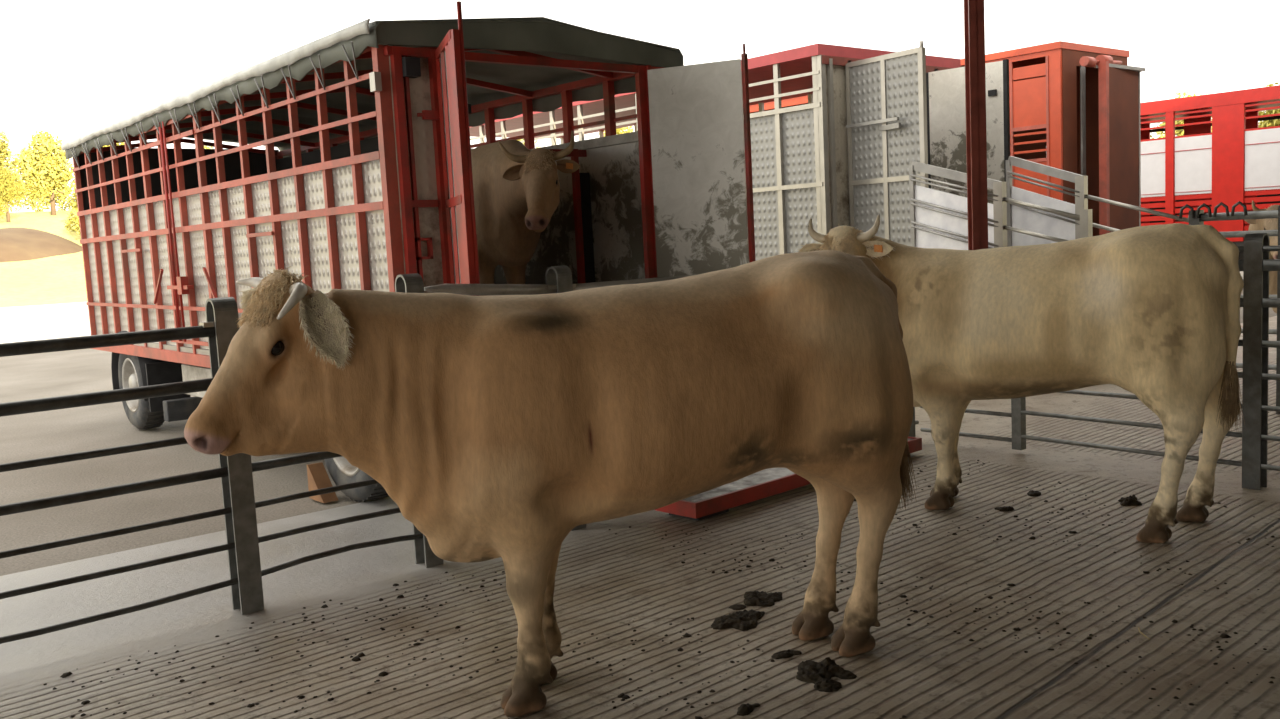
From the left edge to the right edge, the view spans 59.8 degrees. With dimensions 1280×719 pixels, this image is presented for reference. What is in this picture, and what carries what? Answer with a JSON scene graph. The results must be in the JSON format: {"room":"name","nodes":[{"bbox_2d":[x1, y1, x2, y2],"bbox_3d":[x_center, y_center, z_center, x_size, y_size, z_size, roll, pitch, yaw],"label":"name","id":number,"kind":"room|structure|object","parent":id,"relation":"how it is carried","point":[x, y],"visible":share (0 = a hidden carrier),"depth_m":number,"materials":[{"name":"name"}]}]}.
{"room":"livestock market pen","nodes":[
{"label":"livestock market pen","id":0,"kind":"room"},
{"bbox_2d":[0,316,1279,718],"bbox_3d":[7.423,0.843,4.581,43.000,0.300,15.420,-8,8,-39],"label":"floor","id":1,"kind":"structure","parent":0,"point":[606,581],"depth_m":4.64,"materials":[{"name":"concrete"}]},
{"bbox_2d":[0,266,918,643],"bbox_3d":[-1.774,0.397,4.893,9.800,1.441,0.114,-8,8,-39],"label":"fence","id":2,"kind":"object","parent":1,"relation":"on","point":[235,471],"visible":0.45,"depth_m":4.79,"materials":[{"name":"metal"}]},
{"bbox_2d":[920,397,1025,449],"bbox_3d":[2.266,-0.050,7.666,0.060,1.270,0.815,-8,8,-39],"label":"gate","id":3,"kind":"object","parent":2,"relation":"attached to","point":[1018,420],"visible":0.24,"depth_m":7.42,"materials":[{"name":"metal"}]},
{"bbox_2d":[184,250,916,716],"bbox_3d":[-0.188,0.388,3.862,2.530,1.521,0.711,-5,6,-16],"label":"cow","id":4,"kind":"object","parent":1,"relation":"on","point":[496,426],"visible":1,"depth_m":3.58},
{"bbox_2d":[43,460,1279,718],"bbox_3d":[0.840,1.000,4.751,5.512,0.012,3.307,-8,8,-39],"label":"dung","id":5,"kind":"object","parent":1,"relation":"on","point":[623,696],"visible":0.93,"depth_m":4.33,"materials":[{"name":"black soil"}]},
{"bbox_2d":[711,609,764,630],"bbox_3d":[0.394,1.041,4.498,0.186,0.029,0.231,-1,6,18],"label":"cow dung","id":6,"kind":"object","parent":1,"relation":"on","point":[744,620],"visible":1,"depth_m":4.45,"materials":[{"name":"black soil"}]},
{"bbox_2d":[737,703,759,715],"bbox_3d":[0.350,1.137,3.655,0.051,0.024,0.106,1,8,35],"label":"cow dung","id":7,"kind":"object","parent":1,"relation":"on","point":[744,709],"visible":1,"depth_m":3.63,"materials":[{"name":"brown soil"}]},
{"bbox_2d":[729,591,782,609],"bbox_3d":[0.503,1.013,4.721,0.175,0.026,0.274,0,7,28],"label":"cow dung","id":8,"kind":"object","parent":1,"relation":"on","point":[756,598],"visible":1,"depth_m":4.70,"materials":[{"name":"black soil"}]},
{"bbox_2d":[771,649,801,658],"bbox_3d":[0.541,1.081,4.106,0.122,0.019,0.055,-5,7,-22],"label":"cow dung","id":9,"kind":"object","parent":1,"relation":"on","point":[788,653],"visible":1,"depth_m":4.09,"materials":[{"name":"black soil"}]},
{"bbox_2d":[655,436,921,520],"bbox_3d":[0.998,0.707,6.904,2.240,0.118,0.320,-9,8,-43],"label":"platform","id":10,"kind":"object","parent":1,"relation":"on","point":[768,482],"visible":0.5,"depth_m":6.33,"materials":[{"name":"red paint"},{"name":"grey steel plate"}]},
{"bbox_2d":[796,657,856,691],"bbox_3d":[0.638,1.091,3.900,0.220,0.034,0.249,-8,8,-39],"label":"cow dung","id":11,"kind":"object","parent":1,"relation":"on","point":[820,674],"visible":1,"depth_m":3.88,"materials":[{"name":"black soil"}]},
{"bbox_2d":[964,0,987,249],"bbox_3d":[3.275,-2.216,10.845,0.260,4.850,0.260,-8,8,-39],"label":"steel column","id":12,"kind":"structure","parent":1,"relation":"on","point":[974,19],"depth_m":10.79,"materials":[{"name":"red metal"}]},
{"bbox_2d":[994,506,1013,511],"bbox_3d":[1.966,0.801,6.013,0.100,0.025,0.076,0,7,25],"label":"cow dung","id":13,"kind":"object","parent":1,"relation":"on","point":[1005,508],"visible":1,"depth_m":5.99,"materials":[{"name":"black soil"}]},
{"bbox_2d":[798,214,1244,542],"bbox_3d":[1.904,0.015,5.868,2.262,1.621,0.878,0,7,28],"label":"cow","id":14,"kind":"object","parent":1,"relation":"on","point":[1151,312],"visible":0.91,"depth_m":5.46},
{"bbox_2d":[1027,490,1040,496],"bbox_3d":[2.236,0.756,6.319,0.099,0.020,0.082,-8,8,-39],"label":"cow dung","id":15,"kind":"object","parent":1,"relation":"on","point":[1031,492],"visible":1,"depth_m":6.29,"materials":[{"name":"black soil"}]},
{"bbox_2d":[909,156,1188,249],"bbox_3d":[4.211,-1.027,11.458,1.284,2.263,2.540,-8,8,-39],"label":"ramp","id":16,"kind":"object","parent":1,"relation":"on","point":[1016,216],"visible":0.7,"depth_m":11.77,"materials":[{"name":"metal"}]},
{"bbox_2d":[1118,494,1141,505],"bbox_3d":[2.654,0.757,6.038,0.111,0.036,0.171,-2,6,12],"label":"cow dung","id":17,"kind":"object","parent":1,"relation":"on","point":[1131,500],"visible":1,"depth_m":5.98,"materials":[{"name":"black soil"}]},
{"bbox_2d":[1021,233,1279,489],"bbox_3d":[3.877,0.052,5.565,0.114,1.416,4.452,-8,8,-38],"label":"fence","id":18,"kind":"object","parent":1,"relation":"on","point":[1256,264],"visible":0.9,"depth_m":6.13,"materials":[{"name":"metal"}]},
{"bbox_2d":[1179,201,1279,413],"bbox_3d":[6.102,-0.288,6.758,0.102,1.612,5.562,-8,8,-39],"label":"fence","id":19,"kind":"object","parent":1,"relation":"on","point":[1195,217],"visible":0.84,"depth_m":8.43,"materials":[{"name":"metal"}]},
{"bbox_2d":[1245,200,1279,312],"bbox_3d":[6.590,-0.697,10.280,2.076,1.622,0.788,-4,6,-7],"label":"cow","id":20,"kind":"object","parent":1,"relation":"on","point":[1271,223],"visible":0.45,"depth_m":10.09},
{"label":"outside","id":21,"kind":"structure","parent":0,"visible":0},
{"bbox_2d":[0,271,1276,575],"bbox_3d":[2.168,1.859,-2.307,120.000,0.285,53.500,-8,8,-39],"label":"ground","id":22,"kind":"structure","parent":21,"point":[28,436],"depth_m":8.35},
{"bbox_2d":[307,462,337,502],"bbox_3d":[-2.029,0.785,7.113,0.100,0.220,0.220,-8,8,-39],"label":"chock","id":23,"kind":"object","parent":22,"relation":"on","point":[318,478],"visible":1,"depth_m":7.12,"materials":[{"name":"brown wood"}]},
{"bbox_2d":[61,1,755,501],"bbox_3d":[-2.486,-0.756,9.142,2.268,2.908,7.394,-8,8,-39],"label":"trailer","id":24,"kind":"object","parent":22,"relation":"on","point":[369,183],"visible":0.52,"depth_m":7.33,"materials":[{"name":"metal"}]},
{"bbox_2d":[402,57,420,77],"bbox_3d":[-1.264,-1.602,6.108,0.090,0.100,0.078,-8,8,-39],"label":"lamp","id":25,"kind":"object","parent":24,"relation":"attached to","point":[411,68],"depth_m":6.08,"materials":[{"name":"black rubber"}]},
{"bbox_2d":[471,131,579,295],"bbox_3d":[-1.177,-0.877,8.120,0.748,1.497,2.491,-8,8,-37],"label":"cow","id":26,"kind":"object","parent":24,"relation":"on","point":[516,188],"visible":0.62,"depth_m":7.65},
{"bbox_2d":[469,41,1009,260],"bbox_3d":[0.723,-2.117,16.692,2.780,3.673,10.140,-8,8,-39],"label":"lorry","id":27,"kind":"object","parent":22,"relation":"on","point":[846,158],"visible":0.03,"depth_m":13.09,"materials":[{"name":"silver metal"}]},
{"bbox_2d":[750,41,1144,235],"bbox_3d":[4.583,-3.000,20.673,2.130,4.189,8.900,-8,8,-39],"label":"lorry","id":28,"kind":"object","parent":22,"relation":"on","point":[1075,108],"visible":0.11,"depth_m":17.22,"materials":[{"name":"orange paint"}]},
{"bbox_2d":[1141,85,1279,259],"bbox_3d":[13.219,-3.581,23.225,2.540,3.929,10.000,-8,8,-39],"label":"lorry","id":29,"kind":"object","parent":22,"relation":"on","point":[1239,160],"visible":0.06,"depth_m":22.99,"materials":[{"name":"red paint"}]},
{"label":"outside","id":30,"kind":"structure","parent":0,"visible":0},
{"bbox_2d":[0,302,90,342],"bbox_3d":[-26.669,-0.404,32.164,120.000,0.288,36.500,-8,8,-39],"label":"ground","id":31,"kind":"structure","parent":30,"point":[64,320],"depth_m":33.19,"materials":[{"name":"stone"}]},
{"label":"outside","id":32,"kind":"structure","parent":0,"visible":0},
{"bbox_2d":[0,210,86,306],"bbox_3d":[-18.129,-6.453,54.041,317.888,6.320,253.103,-8,8,-39],"label":"field","id":33,"kind":"structure","parent":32,"point":[59,279],"depth_m":61.64,"materials":[{"name":"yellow plant"}]},
{"bbox_2d":[0,166,26,221],"bbox_3d":[-45.028,-11.481,78.365,3.323,4.296,3.976,-5,7,-22],"label":"tree","id":34,"kind":"object","parent":33,"relation":"on","point":[8,188],"visible":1,"depth_m":78.44,"materials":[{"name":"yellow plant"}]},
{"bbox_2d":[0,129,37,211],"bbox_3d":[-54.586,-15.577,95.051,5.897,8.085,6.343,-1,6,16],"label":"tree","id":35,"kind":"object","parent":33,"relation":"on","point":[4,153],"visible":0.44,"depth_m":94.52,"materials":[{"name":"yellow plant"}]},
{"bbox_2d":[0,228,81,261],"bbox_3d":[-41.620,-6.299,66.593,16.000,3.093,10.000,-8,8,-39],"label":"soil mound","id":36,"kind":"object","parent":33,"relation":"on","point":[16,244],"visible":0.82,"depth_m":67.48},
{"bbox_2d":[7,130,75,214],"bbox_3d":[-44.499,-13.824,83.633,6.295,6.803,5.261,-3,6,-1],"label":"tree","id":37,"kind":"object","parent":33,"relation":"on","point":[43,165],"visible":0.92,"depth_m":83.11,"materials":[{"name":"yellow plant"}]},
{"bbox_2d":[21,184,73,211],"bbox_3d":[-59.409,-16.727,111.817,6.626,7.161,5.538,-2,6,12],"label":"tree","id":38,"kind":"object","parent":33,"relation":"on","point":[57,195],"visible":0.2,"depth_m":111.15,"materials":[{"name":"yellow plant"}]},
{"bbox_2d":[62,165,74,194],"bbox_3d":[-49.950,-16.281,101.166,5.270,7.607,4.513,-2,6,12],"label":"tree","id":39,"kind":"object","parent":33,"relation":"on","point":[71,165],"visible":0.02,"depth_m":100.70,"materials":[{"name":"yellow plant"}]},
{"bbox_2d":[64,192,78,231],"bbox_3d":[-37.138,-9.994,75.083,3.313,3.580,2.769,-5,6,-18],"label":"tree","id":40,"kind":"object","parent":33,"relation":"on","point":[70,222],"visible":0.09,"depth_m":74.66,"materials":[{"name":"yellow plant"}]},
{"bbox_2d":[67,142,123,234],"bbox_3d":[-34.393,-10.653,71.840,5.766,7.350,5.361,-2,6,6],"label":"tree","id":41,"kind":"object","parent":33,"relation":"on","point":[76,217],"visible":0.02,"depth_m":71.89,"materials":[{"name":"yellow plant"}]},
{"bbox_2d":[604,126,633,136],"bbox_3d":[-1.637,-12.659,77.502,5.098,7.606,4.297,-8,8,-39],"label":"tree","id":42,"kind":"object","parent":33,"relation":"on","point":[629,130],"visible":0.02,"depth_m":76.50,"materials":[{"name":"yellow plant"}]},
{"bbox_2d":[1150,91,1211,138],"bbox_3d":[30.147,-11.157,62.121,4.297,7.606,5.098,-3,6,-5],"label":"tree","id":43,"kind":"object","parent":33,"relation":"on","point":[1177,132],"visible":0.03,"depth_m":61.19,"materials":[{"name":"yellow plant"}]},
{"bbox_2d":[1258,82,1279,127],"bbox_3d":[28.704,-8.444,49.159,5.511,7.718,4.625,-3,6,-1],"label":"tree","id":44,"kind":"object","parent":33,"relation":"on","point":[1267,123],"visible":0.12,"depth_m":49.31,"materials":[{"name":"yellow plant"}]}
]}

